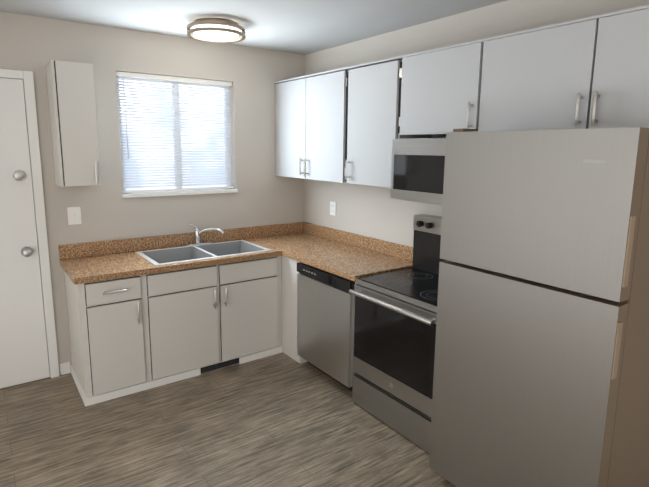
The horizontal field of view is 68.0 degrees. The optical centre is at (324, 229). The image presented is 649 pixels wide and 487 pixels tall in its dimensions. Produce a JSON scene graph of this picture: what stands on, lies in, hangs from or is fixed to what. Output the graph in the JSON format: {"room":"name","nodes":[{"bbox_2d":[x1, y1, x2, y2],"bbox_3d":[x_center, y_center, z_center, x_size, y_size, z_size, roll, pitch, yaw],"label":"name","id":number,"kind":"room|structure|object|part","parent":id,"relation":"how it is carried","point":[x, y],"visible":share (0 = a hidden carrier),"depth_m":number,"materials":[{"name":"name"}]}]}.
{"room":"kitchen","nodes":[
{"label":"kitchen","id":0,"kind":"room"},
{"bbox_2d":[0,11,304,387],"bbox_3d":[-1.730,-0.189,3.461,4.000,2.440,0.150,-6,12,-35],"label":"wall","id":1,"kind":"structure","parent":0,"point":[262,196],"depth_m":3.54,"materials":[{"name":"paint"}]},
{"bbox_2d":[0,69,59,388],"bbox_3d":[-2.264,0.058,3.003,0.928,2.095,0.024,-6,12,-35],"label":"door","id":2,"kind":"structure","parent":1,"relation":"in","point":[24,352],"depth_m":3.20,"materials":[{"name":"white paint"}]},
{"bbox_2d":[13,170,32,256],"bbox_3d":[-1.969,-0.097,3.149,0.070,0.576,0.068,-6,12,-35],"label":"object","id":3,"kind":"structure","parent":2,"relation":"attached to","point":[19,175],"depth_m":3.14,"materials":[{"name":"silver metal"}]},
{"bbox_2d":[60,362,69,374],"bbox_3d":[-2.519,1.074,3.007,1.664,0.085,0.010,-6,12,-35],"label":"baseboard","id":4,"kind":"structure","parent":1,"relation":"attached to","point":[65,368],"depth_m":3.46,"materials":[{"name":"white wood"}]},
{"bbox_2d":[45,60,100,186],"bbox_3d":[-1.632,-0.675,3.134,0.230,0.770,0.345,-6,12,-35],"label":"upper cabinet","id":5,"kind":"object","parent":1,"relation":"attached to","point":[72,112],"visible":1,"depth_m":3.03,"materials":[{"name":"grey paint"}]},
{"bbox_2d":[67,207,81,224],"bbox_3d":[-1.744,-0.095,3.360,0.084,0.124,0.018,-6,12,-35],"label":"switch plate","id":6,"kind":"object","parent":1,"relation":"attached to","point":[74,215],"visible":1,"depth_m":3.36,"materials":[{"name":"white plastic"}]},
{"bbox_2d":[116,77,230,192],"bbox_3d":[-1.166,-0.734,3.807,0.905,0.898,0.050,-6,12,-35],"label":"window","id":7,"kind":"structure","parent":1,"relation":"in","point":[179,123],"depth_m":3.79,"materials":[{"name":"white plastic"}]},
{"bbox_2d":[116,71,233,192],"bbox_3d":[-1.127,-0.739,3.751,0.893,0.866,0.054,-6,12,-35],"label":"window blinds","id":8,"kind":"object","parent":7,"relation":"attached to","point":[127,145],"visible":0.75,"depth_m":3.73,"materials":[{"name":"white plastic"}]},
{"bbox_2d":[122,188,237,197],"bbox_3d":[-1.130,-0.292,3.825,0.925,0.028,0.105,-6,12,-35],"label":"window sill","id":9,"kind":"structure","parent":1,"relation":"attached to","point":[171,193],"depth_m":3.77,"materials":[{"name":"white"}]},
{"bbox_2d":[58,222,301,257],"bbox_3d":[-1.011,0.068,3.923,2.042,0.100,0.018,-6,12,-35],"label":"backsplash","id":10,"kind":"structure","parent":1,"relation":"attached to","point":[79,250],"depth_m":3.72,"materials":[{"name":"brown stone"}]},
{"bbox_2d":[0,352,455,486],"bbox_3d":[-0.124,1.457,1.454,4.000,0.100,5.700,-6,12,-35],"label":"floor","id":11,"kind":"structure","parent":0,"point":[282,419],"depth_m":2.74,"materials":[{"name":"plastic"}]},
{"bbox_2d":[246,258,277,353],"bbox_3d":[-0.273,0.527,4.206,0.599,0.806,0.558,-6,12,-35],"label":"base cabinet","id":12,"kind":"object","parent":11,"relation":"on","point":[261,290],"depth_m":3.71,"materials":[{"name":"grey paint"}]},
{"bbox_2d":[59,250,269,285],"bbox_3d":[-1.126,0.209,3.502,1.344,0.040,0.598,-6,12,-35],"label":"countertop","id":13,"kind":"structure","parent":12,"relation":"on","point":[99,267],"depth_m":3.22,"materials":[{"name":"brown stone"}]},
{"bbox_2d":[134,238,273,289],"bbox_3d":[-0.906,0.249,3.652,0.880,0.176,0.500,-6,12,-35],"label":"sink","id":14,"kind":"object","parent":13,"relation":"in","point":[176,279],"depth_m":3.58,"materials":[{"name":"silver metal"}]},
{"bbox_2d":[186,223,225,245],"bbox_3d":[-0.953,0.039,3.832,0.268,0.176,0.180,-6,12,-35],"label":"faucet","id":15,"kind":"object","parent":13,"relation":"on","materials":[{"name":"silver metal"}]},
{"bbox_2d":[246,234,411,281],"bbox_3d":[-0.038,0.181,3.734,0.698,0.040,1.488,-6,12,-35],"label":"countertop","id":16,"kind":"structure","parent":12,"relation":"on","point":[351,263],"depth_m":3.57,"materials":[{"name":"brown stone"}]},
{"bbox_2d":[278,254,355,363],"bbox_3d":[-0.031,0.586,3.874,0.599,0.806,0.270,-6,12,-35],"label":"base cabinet","id":17,"kind":"object","parent":11,"relation":"on","point":[287,267],"depth_m":3.75,"materials":[{"name":"grey paint"}]},
{"bbox_2d":[297,262,354,390],"bbox_3d":[0.222,0.655,3.505,0.606,0.800,0.631,-6,12,-35],"label":"dishwasher","id":18,"kind":"object","parent":11,"relation":"on","point":[325,309],"visible":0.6,"depth_m":3.28,"materials":[{"name":"silver metal"}]},
{"bbox_2d":[349,214,445,453],"bbox_3d":[0.608,0.564,2.886,0.660,1.195,0.716,-6,12,-35],"label":"stove","id":19,"kind":"object","parent":11,"relation":"on","point":[394,325],"visible":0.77,"depth_m":2.79,"materials":[{"name":"silver metal"}]},
{"bbox_2d":[429,127,648,486],"bbox_3d":[1.053,0.422,2.176,0.711,1.721,0.785,-6,12,-35],"label":"fridge","id":20,"kind":"object","parent":11,"relation":"on","point":[541,370],"visible":1,"depth_m":1.86,"materials":[{"name":"silver metal"}]},
{"bbox_2d":[0,0,506,54],"bbox_3d":[-0.099,-1.047,1.028,4.000,0.100,5.700,-6,12,-35],"label":"ceiling","id":21,"kind":"structure","parent":0,"point":[303,27],"depth_m":3.00,"materials":[{"name":"grey paint"}]},
{"bbox_2d":[187,18,245,42],"bbox_3d":[-0.720,-1.320,3.215,0.384,0.103,0.384,-6,12,-35],"label":"ceiling light","id":22,"kind":"object","parent":21,"relation":"attached to","point":[216,30],"visible":1,"depth_m":3.11,"materials":[{"name":"white glass"}]},
{"bbox_3d":[-0.720,-1.307,3.217,0.336,0.075,0.336,-6,12,-35],"label":"glass","id":23,"kind":"part","parent":22,"relation":"part of","materials":[{"name":"white glass"}]},
{"bbox_2d":[304,0,648,246],"bbox_3d":[1.496,0.043,2.291,0.150,2.440,5.550,-6,12,-35],"label":"wall","id":24,"kind":"structure","parent":0,"point":[376,212],"depth_m":3.41,"materials":[{"name":"paint"}]},
{"bbox_2d":[274,68,341,181],"bbox_3d":[-0.008,-0.814,3.877,0.307,0.797,1.016,-6,12,-35],"label":"upper cabinet","id":25,"kind":"object","parent":24,"relation":"attached to","point":[308,108],"depth_m":3.76,"materials":[{"name":"grey paint"}]},
{"bbox_2d":[330,201,335,215],"bbox_3d":[0.075,-0.179,4.118,0.008,0.116,0.078,-6,12,-35],"label":"electrical outlet plate","id":26,"kind":"object","parent":24,"relation":"attached to","point":[332,208],"visible":1,"depth_m":4.11,"materials":[{"name":"white plastic"}]},
{"bbox_2d":[302,222,412,261],"bbox_3d":[0.245,0.083,3.911,0.018,0.100,1.470,-6,12,-35],"label":"backsplash","id":27,"kind":"structure","parent":24,"relation":"attached to","point":[367,243],"depth_m":3.82,"materials":[{"name":"brown stone"}]},
{"bbox_2d":[338,56,430,187],"bbox_3d":[0.428,-0.708,3.279,0.307,0.797,0.562,-6,12,-35],"label":"upper cabinet","id":28,"kind":"object","parent":24,"relation":"attached to","point":[346,124],"depth_m":3.18,"materials":[{"name":"grey paint"}]},
{"bbox_2d":[398,40,477,136],"bbox_3d":[0.750,-0.795,2.811,0.307,0.462,0.606,-6,12,-35],"label":"upper cabinet","id":29,"kind":"object","parent":24,"relation":"attached to","point":[438,83],"depth_m":2.70,"materials":[{"name":"grey paint"}]},
{"bbox_2d":[390,138,445,204],"bbox_3d":[0.755,-0.340,2.792,0.396,0.368,0.635,-6,12,-35],"label":"microwave","id":30,"kind":"object","parent":29,"relation":"attached to","point":[417,170],"visible":0.35,"depth_m":2.75,"materials":[{"name":"silver metal"}]},
{"bbox_2d":[474,5,648,130],"bbox_3d":[1.274,-0.667,2.092,0.307,0.462,1.192,-6,12,-35],"label":"upper cabinet","id":31,"kind":"object","parent":24,"relation":"attached to","point":[591,72],"depth_m":2.11,"materials":[{"name":"grey paint"}]},
{"label":"outside","id":32,"kind":"structure","parent":0,"visible":0},
{"bbox_2d":[119,80,224,189],"bbox_3d":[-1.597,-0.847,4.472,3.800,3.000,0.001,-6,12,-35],"label":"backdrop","id":33,"kind":"structure","parent":32,"point":[172,131],"depth_m":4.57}
]}

